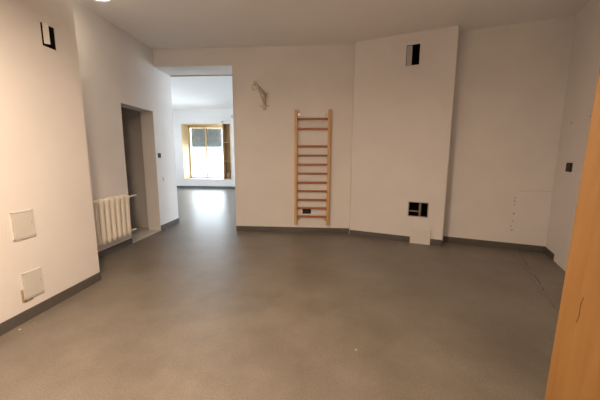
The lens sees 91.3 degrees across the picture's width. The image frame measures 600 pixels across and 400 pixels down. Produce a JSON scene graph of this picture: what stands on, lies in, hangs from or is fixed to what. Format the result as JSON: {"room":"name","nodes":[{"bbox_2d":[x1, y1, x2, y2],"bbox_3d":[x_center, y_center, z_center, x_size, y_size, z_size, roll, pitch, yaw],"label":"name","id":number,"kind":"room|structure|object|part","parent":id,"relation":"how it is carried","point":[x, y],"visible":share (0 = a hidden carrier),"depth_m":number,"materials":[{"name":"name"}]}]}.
{"room":"empty exercise room","nodes":[
{"label":"empty exercise room","id":0,"kind":"room"},
{"bbox_2d":[0,0,99,322],"bbox_3d":[-2.768,-0.446,1.260,0.546,3.388,4.008,1,8,4],"label":"wall","id":1,"kind":"structure","parent":0,"point":[44,162],"depth_m":2.72,"materials":[{"name":"paint"}]},
{"bbox_2d":[10,209,35,240],"bbox_3d":[-2.404,0.215,2.553,0.014,0.241,0.191,1,8,4],"label":"hatch","id":2,"kind":"object","parent":1,"relation":"attached to","point":[22,222],"visible":1,"depth_m":2.54,"materials":[{"name":"plastic"}]},
{"bbox_2d":[21,267,43,302],"bbox_3d":[-2.406,0.764,2.639,0.014,0.263,0.198,1,8,4],"label":"hatch","id":3,"kind":"object","parent":1,"relation":"attached to","point":[32,281],"visible":1,"depth_m":2.63,"materials":[{"name":"plastic"}]},
{"bbox_2d":[38,19,57,51],"bbox_3d":[-2.498,-1.539,2.770,0.342,0.226,0.170,1,8,4],"label":"hatch","id":4,"kind":"object","parent":1,"relation":"attached to","point":[47,32],"visible":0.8,"depth_m":2.78,"materials":[{"name":"black"}]},
{"bbox_2d":[0,272,100,335],"bbox_3d":[-2.491,1.174,1.561,0.012,0.098,3.848,1,8,4],"label":"baseboard","id":5,"kind":"structure","parent":1,"relation":"attached to","point":[6,326],"depth_m":2.76,"materials":[{"name":"plastic"}]},
{"bbox_2d":[72,0,178,251],"bbox_3d":[-2.910,-0.951,4.658,0.248,3.388,3.222,1,8,4],"label":"wall","id":6,"kind":"structure","parent":0,"point":[117,70],"depth_m":4.56,"materials":[{"name":"paint"}]},
{"bbox_2d":[93,194,136,246],"bbox_3d":[-2.745,0.268,4.334,0.165,0.639,1.104,1,8,4],"label":"radiator","id":7,"kind":"object","parent":6,"relation":"attached to","point":[112,219],"visible":0.77,"depth_m":4.21,"materials":[{"name":"white metal"}]},
{"bbox_2d":[98,238,132,258],"bbox_3d":[-2.842,0.782,4.189,0.012,0.098,1.400,1,8,4],"label":"baseboard","id":8,"kind":"structure","parent":6,"relation":"attached to","point":[101,254],"depth_m":4.46,"materials":[{"name":"plastic"}]},
{"bbox_2d":[161,218,178,229],"bbox_3d":[-2.698,0.496,6.119,0.012,0.098,0.730,1,8,4],"label":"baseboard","id":9,"kind":"structure","parent":6,"relation":"attached to","point":[164,226],"depth_m":6.06,"materials":[{"name":"plastic"}]},
{"bbox_2d":[121,107,147,226],"bbox_3d":[-3.943,-1.165,6.068,2.022,3.388,0.530,1,8,4],"label":"wall","id":10,"kind":"structure","parent":0,"point":[131,119],"depth_m":5.82,"materials":[{"name":"paint"}]},
{"bbox_2d":[171,76,232,108],"bbox_3d":[-1.587,-3.581,9.852,13.900,0.100,8.150,1,8,4],"label":"ceiling","id":11,"kind":"structure","parent":0,"point":[194,92],"depth_m":9.53,"materials":[{"name":"white paint"}]},
{"bbox_2d":[172,109,232,185],"bbox_3d":[-1.424,-2.243,13.064,13.600,3.488,0.160,1,8,4],"label":"wall","id":12,"kind":"structure","parent":0,"point":[180,116],"depth_m":13.10,"materials":[{"name":"paint"}]},
{"bbox_2d":[177,186,234,188],"bbox_3d":[-1.442,-0.540,13.159,13.600,0.090,0.152,1,8,4],"label":"baseboard","id":13,"kind":"structure","parent":12,"relation":"attached to","point":[177,186],"depth_m":13.43,"materials":[{"name":"plastic"}]},
{"bbox_2d":[181,123,231,179],"bbox_3d":[-4.169,-2.216,13.556,2.247,2.487,0.742,1,8,4],"label":"window","id":14,"kind":"structure","parent":12,"relation":"in","point":[185,128],"depth_m":13.69,"materials":[{"name":"brown wood"}]},
{"bbox_3d":[-4.145,-2.265,13.888,2.207,2.447,0.070,1,8,4],"label":"frame","id":15,"kind":"part","parent":14,"relation":"part of","materials":[{"name":"brown wood"}]},
{"bbox_2d":[191,128,221,146],"bbox_3d":[-4.420,-2.965,13.886,1.537,0.934,0.058,1,8,4],"label":"roller blind","id":16,"kind":"object","parent":14,"relation":"attached to","point":[214,135],"visible":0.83,"depth_m":13.87,"materials":[{"name":"fabric"}]},
{"bbox_2d":[222,124,230,178],"bbox_3d":[-3.267,-2.177,13.318,0.368,2.444,0.350,1,8,4],"label":"shelf unit","id":17,"kind":"object","parent":14,"relation":"in","point":[225,128],"visible":0.64,"depth_m":13.36,"materials":[{"name":"brown wood"}]},
{"bbox_3d":[-3.423,-2.179,13.329,0.055,2.444,0.350,1,8,4],"label":"panel","id":18,"kind":"part","parent":17,"relation":"part of","materials":[{"name":"brown wood"}]},
{"bbox_2d":[226,170,230,178],"bbox_3d":[-3.252,-1.181,13.449,0.270,0.385,0.270,1,8,4],"label":"basket","id":19,"kind":"object","parent":17,"relation":"on","point":[228,174],"visible":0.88,"depth_m":13.36,"materials":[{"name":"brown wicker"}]},
{"bbox_3d":[-3.237,-2.201,13.483,0.303,2.444,0.012,1,8,4],"label":"panel","id":20,"kind":"part","parent":17,"relation":"part of","materials":[{"name":"brown wood"}]},
{"bbox_2d":[230,109,234,186],"bbox_3d":[-2.674,-2.240,13.006,0.685,3.488,0.140,1,8,4],"label":"trim","id":21,"kind":"structure","parent":12,"relation":"attached to","point":[231,110],"depth_m":12.95,"materials":[{"name":"paint"}]},
{"bbox_2d":[152,44,354,227],"bbox_3d":[-0.709,-1.110,5.792,3.977,3.388,0.613,1,8,4],"label":"wall","id":22,"kind":"structure","parent":0,"point":[312,80],"depth_m":5.41,"materials":[{"name":"paint"}]},
{"bbox_2d":[170,75,231,76],"bbox_3d":[-1.927,-2.533,5.979,1.477,0.020,0.016,1,8,4],"label":"trim","id":23,"kind":"structure","parent":22,"relation":"attached to","point":[190,75],"depth_m":5.98,"materials":[{"name":"beige"}]},
{"bbox_2d":[251,81,268,109],"bbox_3d":[-0.682,-1.743,4.944,0.180,0.310,0.870,1,8,4],"label":"wall bracket","id":24,"kind":"object","parent":22,"relation":"attached to","point":[260,90],"visible":1,"depth_m":5.09,"materials":[{"name":"metal"}]},
{"bbox_3d":[-0.677,-1.870,4.915,0.042,0.044,0.850,1,8,4],"label":"arm","id":25,"kind":"part","parent":24,"relation":"part of","materials":[{"name":"paint"}]},
{"bbox_2d":[236,226,348,232],"bbox_3d":[-0.152,0.572,5.683,2.200,0.098,0.012,1,8,4],"label":"baseboard","id":26,"kind":"structure","parent":22,"relation":"attached to","point":[238,228],"depth_m":5.68,"materials":[{"name":"plastic"}]},
{"bbox_2d":[302,209,310,213],"bbox_3d":[0.129,0.218,5.607,0.163,0.088,0.016,1,8,4],"label":"wall socket","id":27,"kind":"object","parent":22,"relation":"attached to","point":[304,211],"visible":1,"depth_m":5.60,"materials":[{"name":"black plastic"}]},
{"bbox_2d":[294,109,330,225],"bbox_3d":[0.227,-0.578,5.448,0.658,2.126,0.082,1,8,4],"label":"wall bars","id":28,"kind":"object","parent":22,"relation":"attached to","point":[296,114],"visible":1,"depth_m":5.42,"materials":[{"name":"brown wood"}]},
{"bbox_3d":[-0.076,-0.583,5.468,0.050,2.126,0.078,1,8,4],"label":"post","id":29,"kind":"part","parent":28,"relation":"part of","materials":[{"name":"brown wood"}]},
{"bbox_3d":[0.529,-0.574,5.424,0.052,2.126,0.078,1,8,4],"label":"post","id":30,"kind":"part","parent":28,"relation":"part of","materials":[{"name":"brown wood"}]},
{"bbox_2d":[0,188,565,399],"bbox_3d":[-1.859,0.477,6.951,13.900,0.139,15.100,1,8,4],"label":"floor","id":31,"kind":"structure","parent":0,"point":[199,307],"depth_m":2.59,"materials":[{"name":"grey concrete"}]},
{"bbox_2d":[410,227,430,244],"bbox_3d":[2.023,0.609,4.944,0.318,0.261,0.039,4,9,25],"label":"board","id":32,"kind":"object","parent":31,"relation":"on","point":[417,235],"visible":1,"depth_m":4.94,"materials":[{"name":"white"}]},
{"bbox_2d":[76,0,589,48],"bbox_3d":[-0.300,-2.350,2.284,10.200,0.100,6.950,1,8,4],"label":"ceiling","id":33,"kind":"structure","parent":0,"point":[158,24],"depth_m":4.14,"materials":[{"name":"white paint"}]},
{"bbox_2d":[350,25,458,239],"bbox_3d":[1.704,-0.990,5.054,1.561,3.388,0.280,4,9,25],"label":"wall","id":34,"kind":"structure","parent":0,"point":[402,115],"depth_m":4.88,"materials":[{"name":"paint"}]},
{"bbox_2d":[349,50,354,233],"bbox_3d":[1.045,-1.030,5.305,0.206,3.388,0.112,1,8,4],"label":"trim","id":35,"kind":"structure","parent":34,"relation":"attached to","point":[354,50],"depth_m":5.29,"materials":[{"name":"paint"}]},
{"bbox_2d":[350,230,441,245],"bbox_3d":[1.635,0.657,5.165,1.561,0.098,0.012,4,9,25],"label":"baseboard","id":36,"kind":"structure","parent":34,"relation":"attached to","point":[352,232],"depth_m":5.20,"materials":[{"name":"plastic"}]},
{"bbox_2d":[405,43,420,66],"bbox_3d":[1.851,-2.321,4.782,0.218,0.329,0.274,4,9,25],"label":"hatch","id":37,"kind":"object","parent":34,"relation":"attached to","point":[412,50],"visible":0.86,"depth_m":4.71,"materials":[{"name":"black"}]},
{"bbox_3d":[1.751,-2.310,4.703,0.083,0.307,0.006,4,9,25],"label":"sliding panel","id":38,"kind":"part","parent":37,"relation":"part of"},
{"bbox_2d":[407,201,428,217],"bbox_3d":[2.037,0.143,5.043,0.323,0.259,0.253,4,9,25],"label":"service opening","id":39,"kind":"object","parent":34,"relation":"attached to","point":[415,209],"visible":0.88,"depth_m":5.11,"materials":[{"name":"black"}]},
{"bbox_2d":[442,15,575,245],"bbox_3d":[3.103,-0.922,4.638,1.833,3.388,0.122,4,9,24],"label":"wall","id":40,"kind":"structure","parent":0,"point":[510,84],"depth_m":4.52,"materials":[{"name":"paint"}]},
{"bbox_2d":[443,236,544,252],"bbox_3d":[3.125,0.718,4.796,1.413,0.098,0.012,4,9,24],"label":"baseboard","id":41,"kind":"structure","parent":40,"relation":"attached to","point":[506,245],"depth_m":4.77,"materials":[{"name":"plastic"}]},
{"bbox_2d":[545,0,599,271],"bbox_3d":[2.681,-0.504,1.810,0.152,3.388,6.050,4,9,25],"label":"wall","id":42,"kind":"structure","parent":0,"point":[584,65],"depth_m":3.81,"materials":[{"name":"paint"}]},
{"bbox_2d":[544,247,553,260],"bbox_3d":[3.682,0.788,4.343,0.012,0.098,0.400,4,9,25],"label":"baseboard","id":43,"kind":"structure","parent":42,"relation":"attached to","point":[547,251],"depth_m":4.30,"materials":[{"name":"plastic"}]},
{"bbox_2d":[565,163,572,171],"bbox_3d":[3.544,-0.431,3.870,0.024,0.118,0.155,4,9,25],"label":"wall socket","id":44,"kind":"object","parent":42,"relation":"attached to","point":[568,165],"visible":1,"depth_m":3.84,"materials":[{"name":"black plastic"}]},
{"bbox_2d":[544,68,599,399],"bbox_3d":[1.705,0.080,1.063,0.056,2.438,1.052,-5,11,-31],"label":"door","id":45,"kind":"structure","parent":42,"relation":"in","point":[574,371],"depth_m":1.50,"materials":[{"name":"brown wood"}]}
]}

